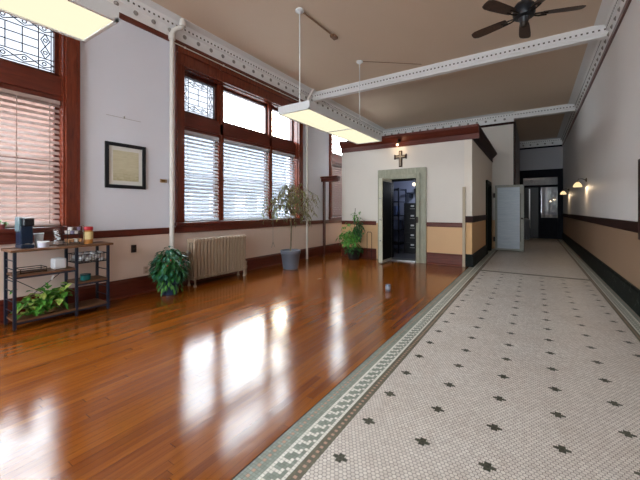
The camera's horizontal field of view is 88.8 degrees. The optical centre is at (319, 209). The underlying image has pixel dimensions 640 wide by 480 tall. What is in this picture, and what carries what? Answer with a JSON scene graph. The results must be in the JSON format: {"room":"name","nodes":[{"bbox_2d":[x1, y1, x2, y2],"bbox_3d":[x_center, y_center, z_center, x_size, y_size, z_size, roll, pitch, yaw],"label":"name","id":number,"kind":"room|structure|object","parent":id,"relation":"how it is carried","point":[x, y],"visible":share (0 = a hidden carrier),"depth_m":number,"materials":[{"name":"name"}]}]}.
{"room":"office building lobby","nodes":[
{"label":"office building lobby","id":0,"kind":"room"},
{"bbox_2d":[0,18,341,299],"bbox_3d":[-2.765,-1.020,6.217,0.420,4.840,19.400,0,0,33],"label":"wall","id":1,"kind":"structure","parent":0,"point":[124,69],"depth_m":5.36,"materials":[{"name":"paint"}]},
{"bbox_2d":[0,11,81,244],"bbox_3d":[-4.641,-1.308,3.145,0.390,3.465,3.935,0,0,33],"label":"window","id":2,"kind":"structure","parent":1,"relation":"in","point":[36,60],"depth_m":4.56,"materials":[{"name":"brown wood"}]},
{"bbox_2d":[0,220,7,228],"bbox_3d":[-3.887,0.173,3.988,0.142,0.115,0.211,0,0,4],"label":"plant","id":3,"kind":"object","parent":2,"relation":"on","point":[3,225],"visible":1,"depth_m":4.00,"materials":[{"name":"green plant"}]},
{"bbox_2d":[0,88,59,226],"bbox_3d":[-3.930,-0.655,4.225,0.053,1.750,0.930,0,0,33],"label":"window blind","id":4,"kind":"object","parent":2,"relation":"attached to","point":[4,92],"visible":0.95,"depth_m":4.33,"materials":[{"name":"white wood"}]},
{"bbox_2d":[105,141,145,189],"bbox_3d":[-3.118,-0.703,5.262,0.030,0.715,0.625,0,0,33],"label":"picture frame","id":5,"kind":"object","parent":1,"relation":"attached to","point":[125,164],"visible":1,"depth_m":5.24,"materials":[{"name":"black wood"}]},
{"bbox_2d":[113,150,138,181],"bbox_3d":[-3.125,-0.703,5.267,0.014,0.475,0.395,0,0,33],"label":"print","id":6,"kind":"object","parent":5,"relation":"attached to","point":[125,162],"depth_m":5.25},
{"bbox_2d":[80,227,175,238],"bbox_3d":[-3.057,0.370,5.348,0.039,0.110,1.525,0,0,33],"label":"trim","id":7,"kind":"structure","parent":1,"relation":"attached to","point":[150,231],"depth_m":5.28,"materials":[{"name":"brown wood"}]},
{"bbox_2d":[131,245,135,252],"bbox_3d":[-3.057,0.635,5.371,0.013,0.125,0.085,0,0,33],"label":"wall outlet","id":8,"kind":"object","parent":1,"relation":"attached to","point":[133,247],"visible":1,"depth_m":5.36,"materials":[{"name":"black plastic"}]},
{"bbox_2d":[143,266,147,273],"bbox_3d":[-2.949,1.015,5.537,0.013,0.120,0.080,0,0,33],"label":"wall outlet","id":9,"kind":"object","parent":1,"relation":"attached to","point":[145,269],"visible":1,"depth_m":5.53,"materials":[{"name":"beige paint"}]},
{"bbox_2d":[0,243,341,324],"bbox_3d":[-2.570,1.255,6.090,0.045,0.290,19.400,0,0,33],"label":"baseboard","id":10,"kind":"structure","parent":1,"relation":"attached to","point":[129,287],"depth_m":5.41,"materials":[{"name":"brown wood"}]},
{"bbox_2d":[168,18,185,249],"bbox_3d":[-2.562,-1.020,5.870,0.297,4.840,0.119,0,0,-14],"label":"pipe","id":11,"kind":"object","parent":1,"relation":"attached to","point":[182,24],"visible":0.93,"depth_m":5.82,"materials":[{"name":"white metal"}]},
{"bbox_2d":[174,43,303,232],"bbox_3d":[-1.682,-1.308,7.687,0.390,3.465,3.935,0,0,33],"label":"window","id":12,"kind":"structure","parent":1,"relation":"in","point":[201,83],"depth_m":6.96,"materials":[{"name":"brown wood"}]},
{"bbox_2d":[185,130,218,220],"bbox_3d":[-2.397,-0.655,6.577,0.053,1.750,0.875,0,0,33],"label":"window blind","id":13,"kind":"object","parent":12,"relation":"attached to","point":[188,133],"visible":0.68,"depth_m":6.56,"materials":[{"name":"white plastic"}]},
{"bbox_2d":[174,42,300,101],"bbox_3d":[-1.502,-3.008,7.602,0.025,0.035,4.100,0,0,33],"label":"trim","id":14,"kind":"structure","parent":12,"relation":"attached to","point":[174,42],"depth_m":6.97,"materials":[{"name":"brown paint"}]},
{"bbox_2d":[224,139,274,247],"bbox_3d":[-1.600,-0.304,7.603,0.270,2.452,1.425,0,0,33],"label":"window blind","id":15,"kind":"object","parent":12,"relation":"attached to","point":[228,216],"visible":0.96,"depth_m":7.59,"materials":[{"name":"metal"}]},
{"bbox_2d":[272,150,294,218],"bbox_3d":[-0.970,-0.655,8.768,0.053,1.750,0.925,0,0,33],"label":"window blind","id":16,"kind":"object","parent":12,"relation":"attached to","point":[273,151],"visible":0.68,"depth_m":8.71,"materials":[{"name":"white plastic"}]},
{"bbox_2d":[107,0,384,135],"bbox_3d":[-2.484,-3.240,6.034,0.250,0.400,19.400,0,0,33],"label":"trim","id":17,"kind":"structure","parent":1,"relation":"attached to","point":[147,15],"depth_m":6.68,"materials":[{"name":"white paint"}]},
{"bbox_2d":[303,220,329,224],"bbox_3d":[-0.106,0.370,9.879,0.039,0.110,1.500,0,0,33],"label":"trim","id":18,"kind":"structure","parent":1,"relation":"attached to","point":[314,221],"depth_m":9.89,"materials":[{"name":"brown wood"}]},
{"bbox_2d":[320,176,339,254],"bbox_3d":[0.309,0.185,10.002,0.600,2.430,0.180,0,0,33],"label":"door frame","id":19,"kind":"structure","parent":1,"relation":"in","point":[324,179],"depth_m":10.09,"materials":[{"name":"brown wood"}]},
{"bbox_2d":[329,134,341,222],"bbox_3d":[0.953,-1.308,11.732,0.390,3.465,2.800,0,0,33],"label":"window","id":20,"kind":"structure","parent":1,"relation":"in","point":[336,159],"depth_m":10.56,"materials":[{"name":"brown wood"}]},
{"bbox_2d":[332,164,341,216],"bbox_3d":[0.958,-0.655,11.728,0.053,1.750,2.440,0,0,33],"label":"window blind","id":21,"kind":"object","parent":20,"relation":"attached to","point":[337,202],"visible":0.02,"depth_m":11.13,"materials":[{"name":"white plastic"}]},
{"bbox_2d":[0,251,468,479],"bbox_3d":[-0.836,1.460,4.960,4.185,0.120,19.400,0,0,33],"label":"floor","id":22,"kind":"structure","parent":0,"point":[196,383],"depth_m":2.92,"materials":[{"name":"brown wood"}]},
{"bbox_2d":[1,241,112,330],"bbox_3d":[-3.405,0.932,4.309,0.390,0.935,1.095,0,0,33],"label":"rack","id":23,"kind":"object","parent":22,"relation":"on","point":[77,306],"visible":0.84,"depth_m":4.25,"materials":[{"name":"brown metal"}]},
{"bbox_2d":[15,217,34,248],"bbox_3d":[-3.617,0.275,4.006,0.225,0.380,0.135,0,0,33],"label":"coffee maker","id":24,"kind":"object","parent":23,"relation":"on","point":[23,225],"visible":1,"depth_m":3.96,"materials":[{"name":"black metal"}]},
{"bbox_2d":[17,265,46,273],"bbox_3d":[-3.562,0.733,4.032,0.198,0.060,0.258,0,0,33],"label":"wire tray","id":25,"kind":"object","parent":23,"relation":"on","point":[20,271],"visible":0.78,"depth_m":4.03,"materials":[{"name":"brown metal"}]},
{"bbox_2d":[34,233,43,246],"bbox_3d":[-3.578,0.380,4.163,0.108,0.170,0.108,0,0,33],"label":"paper cup","id":26,"kind":"object","parent":23,"relation":"on","point":[37,236],"visible":0.74,"depth_m":4.13,"materials":[{"name":"white paper"}]},
{"bbox_2d":[10,282,73,319],"bbox_3d":[-3.462,1.131,4.128,0.400,0.400,0.670,0,0,33],"label":"trailing plant","id":27,"kind":"object","parent":23,"relation":"on","point":[48,301],"visible":0.98,"depth_m":4.07,"materials":[{"name":"green plant"}]},
{"bbox_2d":[37,241,49,247],"bbox_3d":[-3.452,0.426,4.081,0.120,0.077,0.120,0,0,33],"label":"tub","id":28,"kind":"object","parent":23,"relation":"on","point":[40,244],"visible":1,"depth_m":4.04,"materials":[{"name":"white plastic"}]},
{"bbox_2d":[53,230,59,244],"bbox_3d":[-3.429,0.352,4.263,0.100,0.225,0.100,0,0,33],"label":"glass jar","id":29,"kind":"object","parent":23,"relation":"on","point":[57,237],"visible":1,"depth_m":4.26,"materials":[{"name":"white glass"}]},
{"bbox_2d":[51,257,65,268],"bbox_3d":[-3.420,0.694,4.277,0.140,0.139,0.135,0,0,33],"label":"napkin holder","id":30,"kind":"object","parent":23,"relation":"on","point":[58,262],"visible":1,"depth_m":4.23,"materials":[{"name":"white plastic"}]},
{"bbox_2d":[63,225,83,244],"bbox_3d":[-3.329,0.338,4.418,0.148,0.254,0.198,0,0,33],"label":"rack","id":31,"kind":"object","parent":23,"relation":"on","point":[67,234],"visible":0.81,"depth_m":4.35,"materials":[{"name":"black metal"}]},
{"bbox_2d":[80,273,90,280],"bbox_3d":[-3.227,0.917,4.501,0.124,0.081,0.124,0,0,33],"label":"tin","id":32,"kind":"object","parent":23,"relation":"on","point":[84,276],"visible":1,"depth_m":4.46,"materials":[{"name":"teal metal"}]},
{"bbox_2d":[68,251,106,263],"bbox_3d":[-3.243,0.655,4.558,0.338,0.120,0.348,0,0,33],"label":"wire basket","id":33,"kind":"object","parent":23,"relation":"on","point":[76,261],"depth_m":4.49,"materials":[{"name":"black metal"}]},
{"bbox_2d":[83,226,92,243],"bbox_3d":[-3.221,0.347,4.545,0.115,0.235,0.115,0,0,33],"label":"jar","id":34,"kind":"object","parent":23,"relation":"on","point":[88,230],"visible":0.99,"depth_m":4.50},
{"bbox_2d":[148,246,190,295],"bbox_3d":[-2.499,0.999,5.440,0.680,0.808,0.705,0,0,-10],"label":"bushy plant","id":35,"kind":"object","parent":22,"relation":"on","point":[166,270],"visible":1,"depth_m":5.29,"materials":[{"name":"green plant"}]},
{"bbox_2d":[185,234,246,287],"bbox_3d":[-2.004,0.964,6.506,0.244,0.872,1.505,0,0,33],"label":"radiator","id":36,"kind":"object","parent":22,"relation":"on","point":[217,255],"visible":0.99,"depth_m":6.30,"materials":[{"name":"beige metal"}]},
{"bbox_2d":[261,182,319,269],"bbox_3d":[-0.617,0.366,7.766,1.288,2.068,1.488,0,0,33],"label":"potted tree","id":37,"kind":"object","parent":22,"relation":"on","point":[290,257],"visible":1,"depth_m":7.71,"materials":[{"name":"green plant"}]},
{"bbox_2d":[306,89,314,258],"bbox_3d":[-0.274,-1.024,9.336,0.264,4.848,0.136,0,0,7],"label":"pipe","id":38,"kind":"object","parent":22,"relation":"on","point":[311,90],"visible":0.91,"depth_m":9.33,"materials":[{"name":"white metal"}]},
{"bbox_2d":[336,208,364,259],"bbox_3d":[0.868,0.675,9.281,0.867,1.450,0.746,0,0,33],"label":"leafy plant","id":39,"kind":"object","parent":22,"relation":"on","point":[353,252],"visible":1,"depth_m":9.22,"materials":[{"name":"green plant"}]},
{"bbox_2d":[385,284,390,291],"bbox_3d":[1.177,1.343,5.654,0.098,0.114,0.098,0,0,33],"label":"metal can","id":40,"kind":"object","parent":22,"relation":"on","point":[387,286],"visible":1,"depth_m":5.62,"materials":[{"name":"silver metal"}]},
{"bbox_2d":[151,0,601,140],"bbox_3d":[2.947,-3.515,8.463,6.700,0.150,29.400,0,0,33],"label":"ceiling","id":41,"kind":"structure","parent":0,"point":[414,32],"depth_m":6.96,"materials":[{"name":"paint"}]},
{"bbox_2d":[0,0,118,42],"bbox_3d":[-2.980,-2.568,1.782,0.680,1.744,3.233,0,0,33],"label":"hanging light","id":42,"kind":"object","parent":41,"relation":"hanging from","point":[81,20],"visible":1,"depth_m":2.87,"materials":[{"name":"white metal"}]},
{"bbox_2d":[303,12,337,39],"bbox_3d":[0.030,-3.415,6.079,0.106,0.050,1.061,0,0,33],"label":"conduit","id":43,"kind":"object","parent":41,"relation":"attached to","point":[333,36],"visible":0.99,"depth_m":6.18,"materials":[{"name":"metal"}]},
{"bbox_2d":[278,7,381,143],"bbox_3d":[0.380,-2.568,6.940,0.680,1.744,3.155,0,0,33],"label":"hanging light","id":44,"kind":"object","parent":41,"relation":"hanging from","point":[309,113],"visible":1,"depth_m":6.38,"materials":[{"name":"white metal"}]},
{"bbox_2d":[283,109,349,131],"bbox_3d":[-0.019,-1.717,6.329,0.620,0.018,1.565,0,0,33],"label":"diffuser","id":45,"kind":"object","parent":44,"relation":"attached to","point":[318,119],"depth_m":6.17,"materials":[{"name":"white plastic"}]},
{"bbox_2d":[329,129,377,143],"bbox_3d":[0.824,-1.717,7.623,0.620,0.018,1.465,0,0,33],"label":"diffuser","id":46,"kind":"object","parent":44,"relation":"attached to","point":[357,136],"depth_m":7.52,"materials":[{"name":"white plastic"}]},
{"bbox_2d":[363,61,420,64],"bbox_3d":[1.687,-3.428,7.619,1.407,0.012,0.012,0,0,-6],"label":"conduit","id":47,"kind":"object","parent":41,"relation":"attached to","point":[363,61],"visible":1,"depth_m":7.60,"materials":[{"name":"metal"}]},
{"bbox_2d":[312,25,608,101],"bbox_3d":[2.592,-3.333,7.919,6.640,0.215,0.290,0,0,33],"label":"trim","id":48,"kind":"structure","parent":41,"relation":"attached to","point":[593,33],"depth_m":7.25,"materials":[{"name":"white paint"}]},
{"bbox_2d":[472,0,585,38],"bbox_3d":[2.606,-2.880,4.177,1.258,1.120,1.206,0,0,33],"label":"ceiling fan","id":49,"kind":"object","parent":41,"relation":"hanging from","point":[524,10],"visible":1,"depth_m":4.06,"materials":[{"name":"brown metal"}]},
{"bbox_2d":[342,140,463,262],"bbox_3d":[2.219,-0.310,9.206,3.470,3.420,0.350,0,0,33],"label":"wall","id":50,"kind":"structure","parent":0,"point":[443,162],"depth_m":8.64,"materials":[{"name":"paint"}]},
{"bbox_2d":[341,246,375,258],"bbox_3d":[1.133,1.255,9.681,1.130,0.290,0.040,0,0,33],"label":"baseboard","id":51,"kind":"structure","parent":50,"relation":"attached to","point":[367,251],"depth_m":9.55,"materials":[{"name":"brown wood"}]},
{"bbox_2d":[341,220,375,224],"bbox_3d":[1.136,0.378,9.687,1.130,0.115,0.026,0,0,33],"label":"trim","id":52,"kind":"structure","parent":50,"relation":"attached to","point":[343,221],"depth_m":9.60,"materials":[{"name":"brown wood"}]},
{"bbox_2d":[394,150,406,166],"bbox_3d":[2.208,-1.405,8.978,0.350,0.450,0.045,0,0,33],"label":"wall cross","id":53,"kind":"object","parent":50,"relation":"attached to","point":[400,156],"visible":1,"depth_m":8.95,"materials":[{"name":"brown wood"}]},
{"bbox_2d":[378,167,425,262],"bbox_3d":[2.139,0.135,8.998,1.300,2.530,0.977,0,0,-5],"label":"door","id":54,"kind":"structure","parent":50,"relation":"in","point":[386,179],"depth_m":8.64,"materials":[{"name":"metal"}]},
{"bbox_2d":[339,124,478,152],"bbox_3d":[2.214,-1.900,8.905,3.830,0.320,0.160,0,0,33],"label":"trim","id":55,"kind":"structure","parent":50,"relation":"attached to","point":[465,132],"depth_m":8.63,"materials":[{"name":"brown wood"}]},
{"bbox_2d":[427,252,461,265],"bbox_3d":[3.169,1.255,8.355,0.870,0.290,0.040,0,0,33],"label":"baseboard","id":56,"kind":"structure","parent":50,"relation":"attached to","point":[432,258],"depth_m":8.34,"materials":[{"name":"brown wood"}]},
{"bbox_2d":[427,222,461,226],"bbox_3d":[3.172,0.378,8.361,0.870,0.115,0.026,0,0,33],"label":"trim","id":57,"kind":"structure","parent":50,"relation":"attached to","point":[429,224],"depth_m":8.37,"materials":[{"name":"brown wood"}]},
{"bbox_2d":[462,187,464,266],"bbox_3d":[3.562,0.415,8.093,0.065,1.970,0.050,0,0,33],"label":"trim","id":58,"kind":"structure","parent":50,"relation":"attached to","point":[463,188],"depth_m":8.07,"materials":[{"name":"beige paint"}]},
{"bbox_2d":[465,254,471,266],"bbox_3d":[3.657,1.245,8.042,0.150,0.310,0.030,0,0,33],"label":"baseboard","id":59,"kind":"structure","parent":50,"relation":"attached to","point":[468,257],"depth_m":8.03,"materials":[{"name":"black stone"}]},
{"bbox_2d":[465,216,471,222],"bbox_3d":[3.660,0.230,8.046,0.150,0.160,0.022,0,0,33],"label":"trim","id":60,"kind":"structure","parent":50,"relation":"attached to","point":[468,219],"depth_m":8.04,"materials":[{"name":"brown wood"}]},
{"bbox_2d":[394,181,414,248],"bbox_3d":[3.549,0.025,11.174,3.150,2.750,0.200,0,0,33],"label":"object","id":61,"kind":"structure","parent":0,"point":[408,185],"depth_m":11.50,"materials":[{"name":"paint"}]},
{"bbox_2d":[407,192,414,197],"bbox_3d":[3.357,-0.495,10.971,0.850,0.190,0.350,0,0,33],"label":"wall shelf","id":62,"kind":"object","parent":61,"relation":"attached to","point":[409,193],"visible":0.4,"depth_m":11.02,"materials":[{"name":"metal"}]},
{"bbox_2d":[394,248,414,258],"bbox_3d":[2.915,1.385,10.214,3.135,0.030,2.100,0,0,33],"label":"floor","id":63,"kind":"structure","parent":0,"point":[401,254],"depth_m":10.07,"materials":[{"name":"grey"}]},
{"bbox_2d":[394,188,406,252],"bbox_3d":[2.396,0.335,10.815,0.710,2.070,0.740,0,0,33],"label":"shelving unit","id":64,"kind":"object","parent":63,"relation":"on","point":[398,243],"visible":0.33,"depth_m":10.40,"materials":[{"name":"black metal"}]},
{"bbox_2d":[394,206,399,214],"bbox_3d":[2.414,0.020,10.631,0.260,0.300,0.350,0,0,33],"label":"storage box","id":65,"kind":"object","parent":64,"relation":"on","point":[395,207],"visible":0.34,"depth_m":10.45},
{"bbox_2d":[394,220,401,229],"bbox_3d":[2.464,0.470,10.598,0.260,0.300,0.350,0,0,33],"label":"storage box","id":66,"kind":"object","parent":64,"relation":"on","point":[395,221],"visible":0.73,"depth_m":10.45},
{"bbox_2d":[404,203,414,253],"bbox_3d":[3.077,0.575,10.559,0.530,1.590,0.745,0,0,33],"label":"filing cabinet","id":67,"kind":"object","parent":63,"relation":"on","point":[409,208],"visible":0.62,"depth_m":10.31,"materials":[{"name":"black metal"}]},
{"bbox_2d":[231,238,639,479],"bbox_3d":[4.700,1.461,7.321,2.515,0.118,29.400,0,0,33],"label":"floor tile","id":68,"kind":"structure","parent":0,"point":[526,365],"depth_m":2.48,"materials":[{"name":"tile"}]},
{"bbox_2d":[524,218,529,239],"bbox_3d":[9.791,0.900,15.581,0.360,1.000,0.360,0,0,33],"label":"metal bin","id":69,"kind":"object","parent":68,"relation":"on","point":[526,221],"visible":0.71,"depth_m":15.44,"materials":[{"name":"grey metal"}]},
{"bbox_2d":[464,139,491,253],"bbox_3d":[4.872,-0.310,10.044,0.300,3.420,4.650,0,0,33],"label":"wall","id":70,"kind":"structure","parent":0,"point":[482,163],"depth_m":8.48,"materials":[{"name":"paint"}]},
{"bbox_2d":[472,215,485,222],"bbox_3d":[4.479,0.230,9.142,0.026,0.160,2.750,0,0,33],"label":"trim","id":71,"kind":"structure","parent":70,"relation":"attached to","point":[479,217],"depth_m":8.81,"materials":[{"name":"brown wood"}]},
{"bbox_2d":[472,245,486,266],"bbox_3d":[4.478,1.245,9.137,0.030,0.310,2.760,0,0,33],"label":"baseboard","id":72,"kind":"structure","parent":70,"relation":"attached to","point":[481,253],"depth_m":8.90,"materials":[{"name":"black stone"}]},
{"bbox_2d":[473,125,496,161],"bbox_3d":[5.064,-1.900,9.918,0.160,0.320,4.650,0,0,33],"label":"trim","id":73,"kind":"structure","parent":70,"relation":"attached to","point":[484,144],"depth_m":9.58,"materials":[{"name":"brown wood"}]},
{"bbox_2d":[486,180,491,253],"bbox_3d":[5.463,0.225,10.906,0.350,2.350,1.260,0,0,33],"label":"doorway","id":74,"kind":"structure","parent":70,"relation":"in","point":[488,183],"depth_m":11.23,"materials":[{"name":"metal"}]},
{"bbox_2d":[493,184,523,251],"bbox_3d":[6.338,0.265,11.016,0.905,2.210,0.220,0,0,33],"label":"door","id":75,"kind":"structure","parent":74,"relation":"attached to","point":[509,199],"depth_m":11.00,"materials":[{"name":"grey wood"}]},
{"bbox_2d":[482,124,512,248],"bbox_3d":[4.654,-1.020,13.080,5.360,4.840,0.200,0,0,33],"label":"wall","id":76,"kind":"structure","parent":0,"point":[500,137],"depth_m":11.76,"materials":[{"name":"paint"}]},
{"bbox_2d":[383,111,513,135],"bbox_3d":[4.707,-3.240,12.777,4.940,0.400,0.250,0,0,33],"label":"trim","id":77,"kind":"structure","parent":76,"relation":"attached to","point":[503,118],"depth_m":12.37,"materials":[{"name":"white paint"}]},
{"bbox_2d":[514,104,575,119],"bbox_3d":[7.613,-3.333,11.129,1.730,0.215,0.390,0,0,33],"label":"trim","id":78,"kind":"structure","parent":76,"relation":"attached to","point":[566,108],"depth_m":11.01,"materials":[{"name":"white paint"}]},
{"bbox_2d":[514,120,519,184],"bbox_3d":[9.544,-1.020,15.862,0.200,4.840,9.800,0,0,33],"label":"wall","id":79,"kind":"structure","parent":0,"point":[517,135],"depth_m":14.09,"materials":[{"name":"grey paint"}]},
{"bbox_2d":[513,121,515,184],"bbox_3d":[6.908,-0.860,11.612,0.060,4.520,0.260,0,0,33],"label":"trim","id":80,"kind":"structure","parent":79,"relation":"attached to","point":[514,124],"depth_m":11.52,"materials":[{"name":"brown wood"}]},
{"bbox_2d":[523,177,557,217],"bbox_3d":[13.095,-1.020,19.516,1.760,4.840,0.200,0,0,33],"label":"window","id":81,"kind":"structure","parent":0,"point":[549,195],"depth_m":19.22,"materials":[{"name":"grey paint"}]},
{"bbox_2d":[520,146,562,177],"bbox_3d":[10.911,-1.020,16.165,1.760,4.840,0.200,0,0,33],"label":"wall","id":82,"kind":"structure","parent":0,"point":[551,157],"depth_m":16.06,"materials":[{"name":"grey paint"}]},
{"bbox_2d":[520,138,561,149],"bbox_3d":[10.789,-3.240,15.976,1.760,0.400,0.250,0,0,33],"label":"trim","id":83,"kind":"structure","parent":82,"relation":"attached to","point":[549,142],"depth_m":16.03,"materials":[{"name":"white paint"}]},
{"bbox_2d":[520,168,562,238],"bbox_3d":[10.895,-0.290,16.139,1.760,3.380,0.260,0,0,33],"label":"door","id":84,"kind":"structure","parent":82,"relation":"in","point":[545,228],"depth_m":16.10,"materials":[{"name":"black wood"}]},
{"bbox_2d":[563,0,639,289],"bbox_3d":[5.838,-1.020,6.580,0.200,4.840,29.400,0,0,33],"label":"wall","id":85,"kind":"structure","parent":0,"point":[602,145],"depth_m":5.97,"materials":[{"name":"paint"}]},
{"bbox_2d":[573,178,586,186],"bbox_3d":[6.995,-0.738,8.810,0.295,0.235,0.210,0,0,33],"label":"wall lamp","id":86,"kind":"object","parent":85,"relation":"attached to","point":[577,184],"visible":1,"depth_m":8.77,"materials":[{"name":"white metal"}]},
{"bbox_2d":[557,0,631,145],"bbox_3d":[4.558,-3.240,5.027,0.250,0.400,25.400,0,0,33],"label":"trim","id":87,"kind":"structure","parent":85,"relation":"attached to","point":[611,13],"depth_m":7.08,"materials":[{"name":"white paint"}]},
{"bbox_2d":[562,213,637,232],"bbox_3d":[4.646,0.235,4.970,0.039,0.150,25.400,0,0,33],"label":"trim","id":88,"kind":"structure","parent":85,"relation":"attached to","point":[632,226],"depth_m":5.92,"materials":[{"name":"brown wood"}]},
{"bbox_2d":[562,233,639,316],"bbox_3d":[4.650,1.235,4.967,0.030,0.330,25.400,0,0,33],"label":"baseboard","id":89,"kind":"structure","parent":85,"relation":"attached to","point":[630,294],"depth_m":5.88,"materials":[{"name":"black stone"}]},
{"bbox_2d":[638,159,639,239],"bbox_3d":[3.804,-0.135,3.704,0.070,1.030,1.160,0,0,33],"label":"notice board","id":90,"kind":"object","parent":85,"relation":"attached to","point":[638,159],"visible":1,"depth_m":4.16,"materials":[{"name":"brown wood"}]},
{"label":"outside","id":91,"kind":"structure","parent":0,"visible":0},
{"bbox_3d":[-27.630,5.500,17.998,54.050,0.200,120.000,0,0,33],"label":"ground","id":92,"kind":"structure","parent":91,"visible":0},
{"bbox_2d":[0,95,52,220],"bbox_3d":[-15.419,0.550,8.254,5.150,9.700,15.000,0,0,33],"label":"building","id":93,"kind":"structure","parent":92,"relation":"on","point":[1,96],"depth_m":11.53,"materials":[{"name":"brick"}]},
{"bbox_2d":[185,135,285,216],"bbox_3d":[-9.042,-0.900,34.533,5.150,12.600,18.000,0,0,33],"label":"building","id":94,"kind":"structure","parent":92,"relation":"on","point":[185,135],"depth_m":31.06,"materials":[{"name":"white ceramic"}]},
{"bbox_2d":[332,167,341,209],"bbox_3d":[2.497,0.800,27.971,2.650,9.200,10.400,0,0,33],"label":"building","id":95,"kind":"structure","parent":92,"relation":"on","point":[332,167],"depth_m":23.89,"materials":[{"name":"brick"}]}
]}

